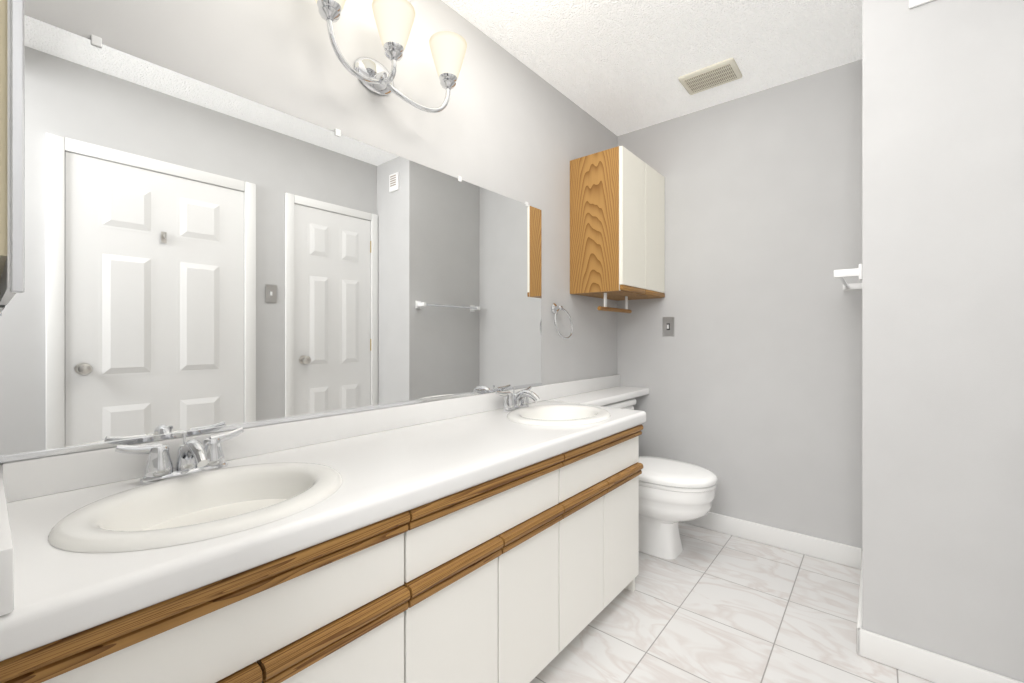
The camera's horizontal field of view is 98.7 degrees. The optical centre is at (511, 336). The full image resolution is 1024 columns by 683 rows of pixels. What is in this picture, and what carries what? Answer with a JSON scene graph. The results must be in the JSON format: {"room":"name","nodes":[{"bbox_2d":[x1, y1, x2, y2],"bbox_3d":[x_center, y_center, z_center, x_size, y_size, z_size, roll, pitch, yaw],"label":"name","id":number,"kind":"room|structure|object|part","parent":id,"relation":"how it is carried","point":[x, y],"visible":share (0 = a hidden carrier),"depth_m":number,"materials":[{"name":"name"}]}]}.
{"room":"bathroom","nodes":[
{"label":"bathroom","id":0,"kind":"room"},
{"bbox_2d":[0,463,19,613],"bbox_3d":[-0.801,0.286,0.682,0.543,0.075,0.024,0,0,40],"label":"backsplash","id":1,"kind":"structure","parent":0,"relation":"attached to","point":[7,523],"depth_m":0.57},
{"bbox_2d":[0,0,616,466],"bbox_3d":[-0.713,-0.110,1.300,0.133,2.440,4.530,0,0,40],"label":"wall","id":2,"kind":"structure","parent":0,"point":[202,257],"depth_m":1.24,"materials":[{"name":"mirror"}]},
{"bbox_2d":[4,374,619,501],"bbox_3d":[-0.144,0.286,1.883,0.020,0.075,2.662,0,0,40],"label":"backsplash","id":3,"kind":"structure","parent":2,"relation":"attached to","point":[29,478],"depth_m":1.26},
{"bbox_2d":[315,0,466,112],"bbox_3d":[-0.397,-0.927,1.444,0.192,0.274,0.587,0,0,40],"label":"sconce","id":4,"kind":"object","parent":2,"relation":"attached to","point":[394,20],"visible":1,"depth_m":1.44,"materials":[{"name":"white glass"}]},
{"bbox_3d":[-0.520,-1.001,1.253,0.137,0.126,0.137,0,0,40],"label":"lamp shade","id":5,"kind":"part","parent":4,"relation":"part of","materials":[{"name":"white glass"}]},
{"bbox_3d":[-0.478,-0.847,1.356,0.087,0.115,0.228,0,0,40],"label":"arm","id":6,"kind":"part","parent":4,"relation":"part of"},
{"bbox_3d":[-0.462,-0.890,1.497,0.024,0.112,0.153,0,0,40],"label":"plate","id":7,"kind":"part","parent":4,"relation":"part of","materials":[{"name":"silver metal"}]},
{"bbox_3d":[-0.407,-0.871,1.452,0.078,0.067,0.017,0,0,40],"label":"arm","id":8,"kind":"part","parent":4,"relation":"part of"},
{"bbox_3d":[-0.385,-1.001,1.434,0.137,0.126,0.137,0,0,40],"label":"lamp shade","id":9,"kind":"part","parent":4,"relation":"part of","materials":[{"name":"white glass"}]},
{"bbox_3d":[-0.326,-0.847,1.540,0.087,0.115,0.228,0,0,40],"label":"arm","id":10,"kind":"part","parent":4,"relation":"part of"},
{"bbox_3d":[-0.232,-1.001,1.599,0.137,0.126,0.137,0,0,40],"label":"lamp shade","id":11,"kind":"part","parent":4,"relation":"part of","materials":[{"name":"white glass"}]},
{"bbox_2d":[551,303,572,338],"bbox_3d":[0.260,-0.083,2.328,0.074,0.192,0.166,0,0,40],"label":"towel ring","id":12,"kind":"object","parent":2,"relation":"attached to","point":[555,308],"visible":1,"depth_m":2.32,"materials":[{"name":"silver metal"}]},
{"bbox_2d":[570,146,664,300],"bbox_3d":[0.633,-0.613,2.585,0.318,0.745,0.587,0,0,40],"label":"upper cabinet","id":13,"kind":"object","parent":2,"relation":"attached to","point":[617,223],"visible":1,"depth_m":2.38,"materials":[{"name":"brown wood"}]},
{"bbox_2d":[597,293,631,312],"bbox_3d":[0.583,-0.190,2.479,0.021,0.098,0.380,0,0,40],"label":"towel bar","id":14,"kind":"object","parent":13,"relation":"hanging from","point":[606,308],"visible":1,"depth_m":2.45,"materials":[{"name":"brown wood"}]},
{"bbox_3d":[0.583,-0.152,2.479,0.021,0.022,0.380,0,0,40],"label":"rod","id":15,"kind":"part","parent":14,"relation":"part of","materials":[{"name":"brown wood"}]},
{"bbox_3d":[0.655,-0.256,2.377,0.019,0.027,0.290,0,0,40],"label":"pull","id":16,"kind":"part","parent":13,"relation":"part of","materials":[{"name":"brown wood"}]},
{"bbox_3d":[0.654,-0.626,2.377,0.017,0.713,0.290,0,0,40],"label":"door","id":17,"kind":"part","parent":13,"relation":"part of","materials":[{"name":"white laminate"}]},
{"bbox_3d":[0.841,-0.626,2.603,0.017,0.713,0.290,0,0,40],"label":"door","id":18,"kind":"part","parent":13,"relation":"part of","materials":[{"name":"white laminate"}]},
{"bbox_3d":[0.842,-0.256,2.602,0.019,0.027,0.290,0,0,40],"label":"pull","id":19,"kind":"part","parent":13,"relation":"part of","materials":[{"name":"brown wood"}]},
{"bbox_2d":[442,0,861,135],"bbox_3d":[-0.021,-1.360,0.726,1.930,0.060,4.530,0,0,40],"label":"ceiling","id":20,"kind":"structure","parent":0,"point":[618,67],"depth_m":2.00,"materials":[{"name":"white paint"}]},
{"bbox_2d":[678,58,741,94],"bbox_3d":[1.010,-1.319,2.242,0.260,0.021,0.200,0,0,40],"label":"ceiling vent","id":21,"kind":"object","parent":20,"relation":"in","point":[733,65],"visible":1,"depth_m":2.22,"materials":[{"name":"white plastic"}]},
{"bbox_2d":[685,64,736,92],"bbox_3d":[1.010,-1.312,2.242,0.216,0.002,0.140,0,0,40],"label":"vent grille","id":22,"kind":"object","parent":21,"relation":"attached to","point":[711,78],"depth_m":2.23,"materials":[{"name":"beige"}]},
{"bbox_2d":[530,522,933,682],"bbox_3d":[-0.021,1.140,0.726,1.930,0.060,4.530,0,0,40],"label":"floor","id":23,"kind":"structure","parent":0,"point":[708,606],"depth_m":1.69,"materials":[{"name":"tile"}]},
{"bbox_2d":[0,422,644,682],"bbox_3d":[-0.224,0.745,1.377,0.544,0.731,1.828,0,0,40],"label":"bathroom vanity","id":24,"kind":"object","parent":23,"relation":"on","point":[492,537],"depth_m":0.99,"materials":[{"name":"white laminate"}]},
{"bbox_3d":[-0.519,0.572,0.625,0.039,0.048,0.291,0,0,40],"label":"rail door","id":25,"kind":"part","parent":24,"relation":"part of","materials":[{"name":"brown wood"}]},
{"bbox_3d":[-0.432,0.484,0.746,0.018,0.120,0.589,0,0,40],"label":"drawer","id":26,"kind":"part","parent":24,"relation":"part of","materials":[{"name":"white laminate"}]},
{"bbox_3d":[-0.424,0.403,0.740,0.039,0.047,0.589,0,0,40],"label":"rail","id":27,"kind":"part","parent":24,"relation":"part of","materials":[{"name":"brown wood"}]},
{"bbox_2d":[0,398,645,653],"bbox_3d":[-0.213,0.352,1.387,0.548,0.055,1.862,0,0,40],"label":"countertop","id":28,"kind":"structure","parent":24,"relation":"on","point":[427,460],"depth_m":0.83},
{"bbox_2d":[112,427,247,477],"bbox_3d":[-0.722,0.278,0.995,0.157,0.093,0.247,0,0,40],"label":"faucet","id":29,"kind":"object","parent":28,"relation":"on","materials":[{"name":"silver metal"}]},
{"bbox_2d":[32,450,383,585],"bbox_3d":[-0.585,0.389,0.882,0.400,0.160,0.476,0,0,40],"label":"sink","id":30,"kind":"object","parent":28,"relation":"in","point":[95,530],"depth_m":0.88,"materials":[{"name":"white ceramic"}]},
{"bbox_2d":[496,386,543,409],"bbox_3d":[0.058,0.278,1.934,0.157,0.093,0.247,0,0,40],"label":"faucet","id":31,"kind":"object","parent":28,"relation":"on","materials":[{"name":"silver metal"}]},
{"bbox_2d":[480,398,631,429],"bbox_3d":[0.194,0.389,1.820,0.400,0.160,0.476,0,0,40],"label":"sink","id":32,"kind":"object","parent":28,"relation":"in","point":[559,415],"depth_m":1.90,"materials":[{"name":"white ceramic"}]},
{"bbox_2d":[544,385,648,411],"bbox_3d":[0.518,0.344,2.526,0.219,0.040,0.827,0,0,40],"label":"shelf","id":33,"kind":"object","parent":28,"relation":"attached to","point":[607,394],"depth_m":2.46,"materials":[{"name":"white"}]},
{"bbox_3d":[-0.329,0.572,0.854,0.039,0.048,0.292,0,0,40],"label":"rail door","id":34,"kind":"part","parent":24,"relation":"part of","materials":[{"name":"brown wood"}]},
{"bbox_3d":[-0.135,0.572,1.088,0.039,0.048,0.304,0,0,40],"label":"rail door","id":35,"kind":"part","parent":24,"relation":"part of","materials":[{"name":"brown wood"}]},
{"bbox_3d":[-0.047,0.484,1.210,0.018,0.120,0.604,0,0,40],"label":"drawer","id":36,"kind":"part","parent":24,"relation":"part of","materials":[{"name":"white laminate"}]},
{"bbox_3d":[-0.039,0.403,1.203,0.039,0.047,0.604,0,0,40],"label":"rail","id":37,"kind":"part","parent":24,"relation":"part of","materials":[{"name":"brown wood"}]},
{"bbox_3d":[0.052,0.815,1.329,0.018,0.441,0.294,0,0,40],"label":"door","id":38,"kind":"part","parent":24,"relation":"part of","materials":[{"name":"white laminate"}]},
{"bbox_3d":[0.060,0.572,1.323,0.039,0.048,0.294,0,0,40],"label":"rail door","id":39,"kind":"part","parent":24,"relation":"part of","materials":[{"name":"brown wood"}]},
{"bbox_3d":[0.246,0.815,1.563,0.018,0.441,0.301,0,0,40],"label":"door","id":40,"kind":"part","parent":24,"relation":"part of","materials":[{"name":"white laminate"}]},
{"bbox_3d":[0.254,0.572,1.556,0.039,0.048,0.301,0,0,40],"label":"rail door","id":41,"kind":"part","parent":24,"relation":"part of","materials":[{"name":"brown wood"}]},
{"bbox_3d":[0.347,0.484,1.685,0.018,0.120,0.619,0,0,40],"label":"drawer","id":42,"kind":"part","parent":24,"relation":"part of","materials":[{"name":"white laminate"}]},
{"bbox_3d":[0.356,0.403,1.678,0.039,0.047,0.619,0,0,40],"label":"rail","id":43,"kind":"part","parent":24,"relation":"part of","materials":[{"name":"brown wood"}]},
{"bbox_3d":[0.446,0.815,1.803,0.018,0.441,0.312,0,0,40],"label":"door","id":44,"kind":"part","parent":24,"relation":"part of","materials":[{"name":"white laminate"}]},
{"bbox_3d":[0.454,0.572,1.796,0.039,0.048,0.312,0,0,40],"label":"rail door","id":45,"kind":"part","parent":24,"relation":"part of","materials":[{"name":"brown wood"}]},
{"bbox_2d":[603,399,717,558],"bbox_3d":[0.715,0.741,2.363,0.716,0.738,0.490,0,0,40],"label":"toilet","id":46,"kind":"object","parent":23,"relation":"on","point":[672,493],"visible":0.44,"depth_m":2.17,"materials":[{"name":"white ceramic"}]},
{"bbox_3d":[0.791,0.924,2.300,0.498,0.371,0.380,0,0,40],"label":"bowl","id":47,"kind":"part","parent":46,"relation":"part of","materials":[{"name":"white ceramic"}]},
{"bbox_3d":[0.798,0.728,2.294,0.492,0.020,0.382,0,0,40],"label":"seat","id":48,"kind":"part","parent":46,"relation":"part of","materials":[{"name":"white ceramic"}]},
{"bbox_3d":[0.801,0.697,2.292,0.494,0.042,0.386,0,0,40],"label":"lid","id":49,"kind":"part","parent":46,"relation":"part of","materials":[{"name":"white ceramic"}]},
{"bbox_2d":[617,59,861,548],"bbox_3d":[1.433,-0.110,2.384,1.810,2.440,0.120,0,0,40],"label":"wall","id":50,"kind":"structure","parent":0,"point":[748,374],"depth_m":2.37,"materials":[{"name":"paint"}]},
{"bbox_2d":[663,317,673,335],"bbox_3d":[0.958,-0.062,2.696,0.070,0.115,0.005,0,0,40],"label":"light switch","id":51,"kind":"object","parent":50,"relation":"attached to","point":[666,320],"visible":1,"depth_m":2.69,"materials":[{"name":"silver metal"}]},
{"bbox_2d":[681,512,861,568],"bbox_3d":[1.190,1.060,2.498,1.249,0.100,0.016,0,0,40],"label":"baseboard","id":52,"kind":"structure","parent":50,"relation":"attached to","point":[836,552],"depth_m":2.30,"materials":[{"name":"white wood"}]},
{"bbox_2d":[862,0,1023,681],"bbox_3d":[1.612,-0.110,1.687,0.405,2.440,0.725,0,0,40],"label":"wall","id":53,"kind":"structure","parent":0,"point":[942,327],"depth_m":1.41,"materials":[{"name":"paint"}]},
{"bbox_2d":[834,264,861,289],"bbox_3d":[1.418,-0.235,1.838,0.084,0.056,0.604,0,0,40],"label":"towel bar","id":54,"kind":"object","parent":53,"relation":"attached to","point":[844,273],"visible":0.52,"depth_m":1.63,"materials":[{"name":"white plastic"}]},
{"bbox_3d":[1.239,-0.235,1.623,0.084,0.028,0.024,0,0,40],"label":"post","id":55,"kind":"part","parent":54,"relation":"part of","materials":[{"name":"white plastic"}]},
{"bbox_3d":[1.597,-0.235,2.054,0.084,0.028,0.024,0,0,40],"label":"post","id":56,"kind":"part","parent":54,"relation":"part of","materials":[{"name":"white plastic"}]},
{"bbox_2d":[856,559,861,654],"bbox_3d":[1.445,1.064,1.815,0.016,0.092,0.741,0,0,40],"label":"baseboard","id":57,"kind":"structure","parent":53,"relation":"attached to","point":[859,620],"depth_m":1.61,"materials":[{"name":"white wood"}]},
{"bbox_2d":[909,0,933,8],"bbox_3d":[1.355,-1.150,1.421,0.110,0.130,0.011,0,0,40],"label":"air vent","id":58,"kind":"object","parent":53,"relation":"in","point":[914,3],"visible":1,"depth_m":1.44,"materials":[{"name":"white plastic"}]},
{"bbox_2d":[856,628,1023,682],"bbox_3d":[1.369,1.064,1.407,0.421,0.092,0.016,0,0,40],"label":"baseboard","id":59,"kind":"structure","parent":53,"relation":"attached to","point":[920,662],"depth_m":1.43,"materials":[{"name":"white wood"}]},
{"bbox_3d":[-0.750,-0.110,0.545,0.800,2.440,0.120,0,0,40],"label":"wall","id":60,"kind":"structure","parent":0,"visible":0},
{"bbox_2d":[0,0,24,304],"bbox_3d":[-0.790,-0.623,0.679,0.447,1.135,0.033,0,0,40],"label":"medicine cabinet mirror","id":61,"kind":"object","parent":60,"relation":"attached to","point":[12,148],"visible":1,"depth_m":0.54,"materials":[{"name":"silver metal"}]}
]}

